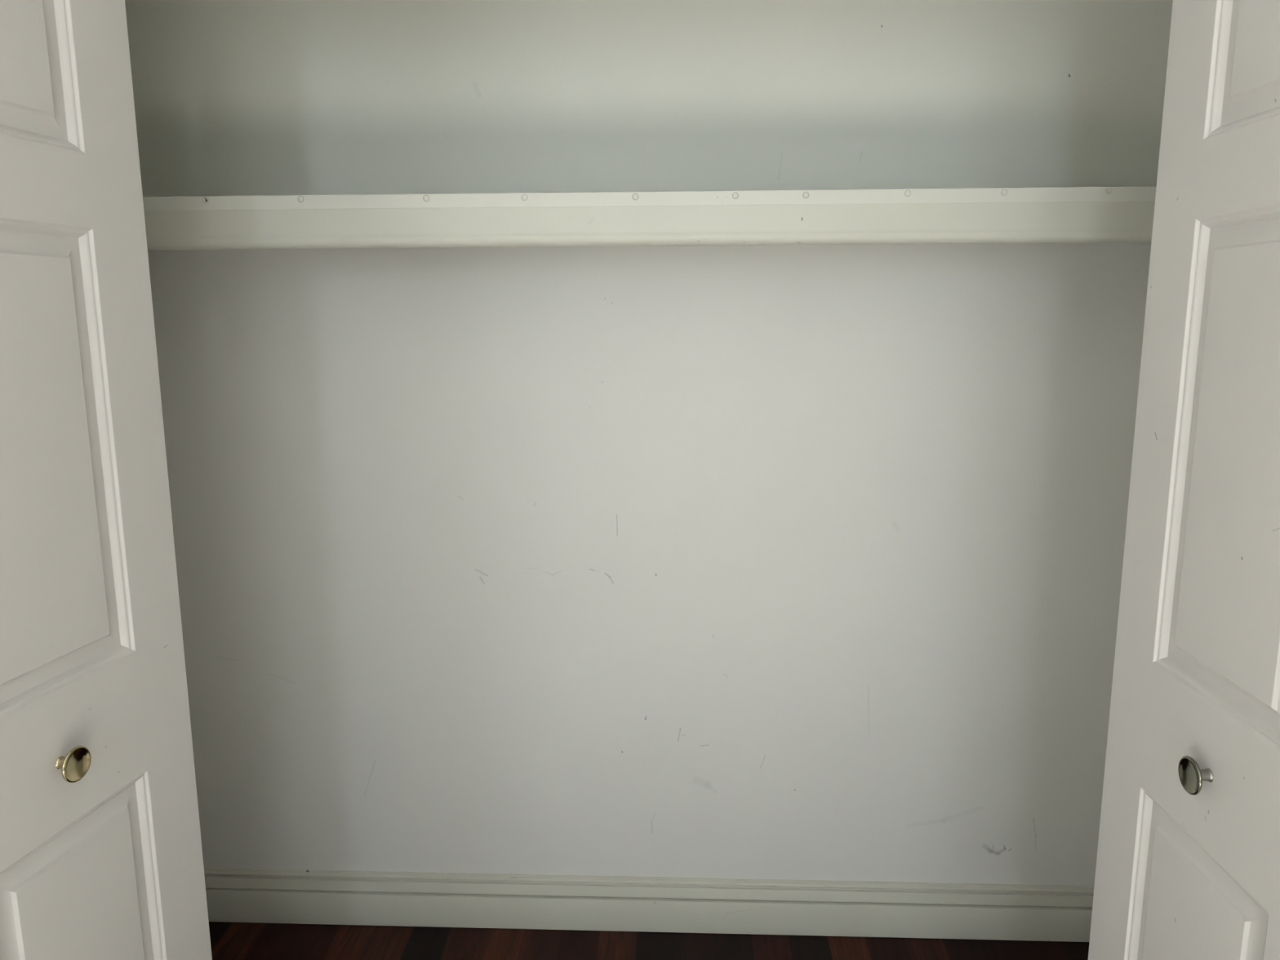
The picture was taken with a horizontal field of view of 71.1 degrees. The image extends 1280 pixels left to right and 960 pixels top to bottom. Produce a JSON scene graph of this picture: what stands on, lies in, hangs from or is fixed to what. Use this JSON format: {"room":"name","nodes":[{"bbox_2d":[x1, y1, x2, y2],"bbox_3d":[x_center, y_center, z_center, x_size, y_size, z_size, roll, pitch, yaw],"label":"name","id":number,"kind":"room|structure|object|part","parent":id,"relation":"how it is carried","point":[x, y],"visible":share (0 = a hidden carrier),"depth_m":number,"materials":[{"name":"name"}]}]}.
{"room":"closet","nodes":[
{"label":"closet","id":0,"kind":"room"},
{"bbox_2d":[124,0,1173,885],"bbox_3d":[-0.023,-0.170,2.020,2.650,2.600,0.100,0,10,2],"label":"wall","id":1,"kind":"structure","parent":0,"point":[759,562],"depth_m":1.98,"materials":[{"name":"paint"}]},
{"bbox_2d":[204,867,1094,942],"bbox_3d":[-0.019,1.035,2.183,2.448,0.140,0.016,0,10,2],"label":"baseboard","id":2,"kind":"structure","parent":1,"relation":"attached to","point":[859,908],"depth_m":2.18,"materials":[{"name":"paint"}]},
{"bbox_2d":[142,186,1156,249],"bbox_3d":[-0.033,-0.491,1.740,2.448,0.092,0.332,0,10,2],"label":"closet shelf","id":3,"kind":"object","parent":1,"relation":"attached to","point":[1108,214],"visible":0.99,"depth_m":1.58,"materials":[{"name":"paint"}]},
{"bbox_2d":[208,921,1088,959],"bbox_3d":[-0.006,1.568,-0.051,5.400,0.095,4.800,0,10,2],"label":"floor","id":4,"kind":"structure","parent":0,"point":[228,940],"depth_m":2.14,"materials":[{"name":"brown wood"}]},
{"bbox_3d":[0.050,-0.026,1.239,5.200,2.600,0.120,0,10,2],"label":"wall","id":5,"kind":"structure","parent":0,"visible":0},
{"bbox_2d":[0,0,212,959],"bbox_3d":[-0.795,0.268,1.109,0.220,2.027,0.458,2,11,10],"label":"door","id":6,"kind":"structure","parent":5,"relation":"in","point":[101,858],"depth_m":1.12,"materials":[{"name":"paint"}]},
{"bbox_3d":[-0.723,-0.494,0.961,0.035,0.232,0.258,2,11,10],"label":"panel","id":7,"kind":"part","parent":6,"relation":"part of","materials":[{"name":"paint"}]},
{"bbox_3d":[-0.705,0.348,1.100,0.016,0.016,0.016,2,11,10],"label":"knob post","id":8,"kind":"part","parent":6,"relation":"part of","materials":[{"name":"gold metal"}]},
{"bbox_3d":[-0.726,-0.018,1.049,0.035,0.558,0.258,2,11,10],"label":"panel","id":9,"kind":"part","parent":6,"relation":"part of","materials":[{"name":"paint"}]},
{"bbox_3d":[-0.693,0.348,1.098,0.009,0.044,0.044,2,11,10],"label":"knob","id":10,"kind":"part","parent":6,"relation":"part of","materials":[{"name":"gold metal"}]},
{"bbox_3d":[-0.731,0.748,1.191,0.035,0.651,0.258,2,11,10],"label":"panel","id":11,"kind":"part","parent":6,"relation":"part of","materials":[{"name":"paint"}]},
{"bbox_2d":[1088,0,1279,959],"bbox_3d":[0.699,0.275,1.037,0.118,2.027,0.457,0,10,1],"label":"door","id":12,"kind":"structure","parent":5,"relation":"in","point":[1188,860],"depth_m":1.05,"materials":[{"name":"paint"}]},
{"bbox_3d":[0.645,0.345,1.046,0.009,0.044,0.044,0,10,1],"label":"knob","id":13,"kind":"part","parent":12,"relation":"part of","materials":[{"name":"silver metal"}]},
{"bbox_3d":[0.688,0.753,1.129,0.035,0.651,0.258,0,10,1],"label":"panel","id":14,"kind":"part","parent":12,"relation":"part of","materials":[{"name":"paint"}]},
{"bbox_3d":[0.657,0.345,1.046,0.016,0.016,0.016,0,10,1],"label":"knob post","id":15,"kind":"part","parent":12,"relation":"part of","materials":[{"name":"silver metal"}]},
{"bbox_3d":[0.678,-0.013,0.988,0.035,0.558,0.258,0,10,1],"label":"panel","id":16,"kind":"part","parent":12,"relation":"part of","materials":[{"name":"paint"}]},
{"bbox_3d":[0.673,-0.489,0.900,0.035,0.232,0.258,0,10,1],"label":"panel","id":17,"kind":"part","parent":12,"relation":"part of","materials":[{"name":"paint"}]}
]}

